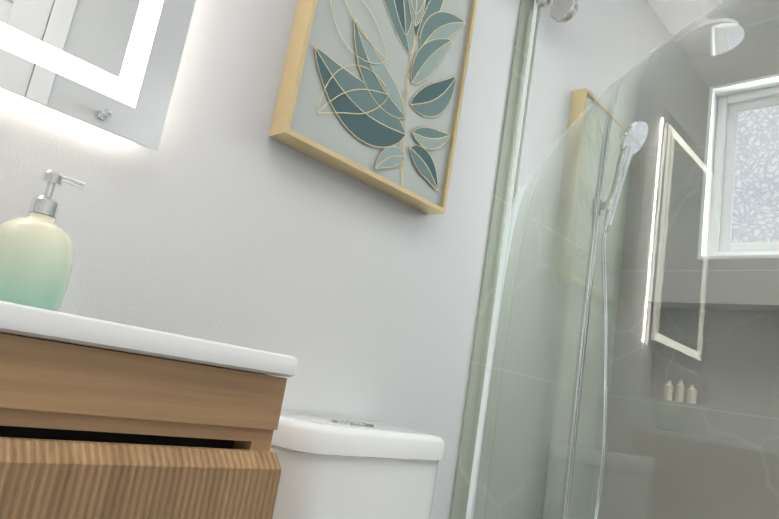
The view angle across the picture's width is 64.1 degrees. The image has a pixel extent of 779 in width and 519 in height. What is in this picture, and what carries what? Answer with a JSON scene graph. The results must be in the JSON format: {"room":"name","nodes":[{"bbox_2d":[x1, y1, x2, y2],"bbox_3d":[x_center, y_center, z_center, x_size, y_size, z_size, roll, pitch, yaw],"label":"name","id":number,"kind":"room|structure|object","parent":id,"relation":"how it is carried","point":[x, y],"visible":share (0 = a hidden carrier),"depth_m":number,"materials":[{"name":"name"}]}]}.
{"room":"bathroom","nodes":[
{"label":"bathroom","id":0,"kind":"room"},
{"bbox_2d":[0,0,519,518],"bbox_3d":[-0.773,-0.341,0.517,0.120,2.370,2.843,-1,-16,43],"label":"wall","id":1,"kind":"structure","parent":0,"point":[220,216],"depth_m":1.03,"materials":[{"name":"white paint"}]},
{"bbox_2d":[0,0,195,150],"bbox_3d":[-0.455,-0.649,0.746,0.035,0.880,0.590,-1,-16,43],"label":"led mirror","id":2,"kind":"object","parent":1,"relation":"attached to","point":[111,66],"visible":0.96,"depth_m":0.80,"materials":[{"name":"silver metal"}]},
{"bbox_2d":[0,301,297,518],"bbox_3d":[-0.461,0.245,0.396,0.474,0.490,0.552,-1,-16,43],"label":"bathroom vanity","id":3,"kind":"object","parent":1,"relation":"attached to","point":[101,419],"visible":1,"depth_m":0.39,"materials":[{"name":"brown wood"}]},
{"bbox_2d":[0,169,85,310],"bbox_3d":[-0.400,-0.021,0.701,0.089,0.164,0.089,-1,-16,43],"label":"soap dispenser","id":4,"kind":"object","parent":3,"relation":"on","point":[36,255],"visible":0.85,"depth_m":0.67,"materials":[{"name":"ceramic"}]},
{"bbox_2d":[269,0,477,214],"bbox_3d":[0.003,-0.415,1.215,0.044,0.549,0.423,-1,-16,43],"label":"framed art","id":5,"kind":"object","parent":1,"relation":"attached to","point":[370,92],"visible":1,"depth_m":1.17,"materials":[{"name":"teal paper"}]},
{"bbox_2d":[449,0,534,518],"bbox_3d":[0.425,0.117,1.762,0.126,2.370,0.732,-1,-16,43],"label":"shower door frame","id":6,"kind":"structure","parent":1,"relation":"attached to","point":[465,459],"depth_m":1.48,"materials":[{"name":"silver metal"}]},
{"bbox_3d":[-0.069,0.957,0.033,1.760,0.100,3.775,-1,-16,43],"label":"floor","id":7,"kind":"structure","parent":0,"visible":0},
{"bbox_2d":[270,411,445,518],"bbox_3d":[0.066,0.655,0.760,0.705,0.816,0.390,-1,-16,43],"label":"toilet","id":8,"kind":"object","parent":7,"relation":"on","point":[337,468],"visible":0.81,"depth_m":0.91,"materials":[{"name":"white ceramic"}]},
{"bbox_3d":[0.859,1.055,1.008,1.504,0.400,0.718,-1,-16,43],"label":"bathtub","id":9,"kind":"object","parent":7,"relation":"on","visible":0},
{"bbox_2d":[533,0,575,20],"bbox_3d":[0.807,0.013,0.981,1.507,1.586,0.128,-1,-16,43],"label":"hardware piece","id":10,"kind":"object","parent":9,"relation":"on","point":[561,10],"visible":0.75,"depth_m":1.55,"materials":[{"name":"silver metal"}]},
{"bbox_2d":[470,0,778,518],"bbox_3d":[0.565,0.011,1.209,0.826,1.589,0.008,-1,-16,43],"label":"door glass","id":11,"kind":"object","parent":10,"relation":"hanging from","point":[634,370],"visible":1,"depth_m":1.26,"materials":[{"name":"clear glass"}]},
{"bbox_2d":[466,0,537,518],"bbox_3d":[0.579,0.017,1.224,0.825,1.585,0.050,-1,-16,43],"label":"seal","id":12,"kind":"object","parent":11,"relation":"attached to","point":[484,392],"visible":1,"depth_m":1.48,"materials":[{"name":"white"}]}
]}

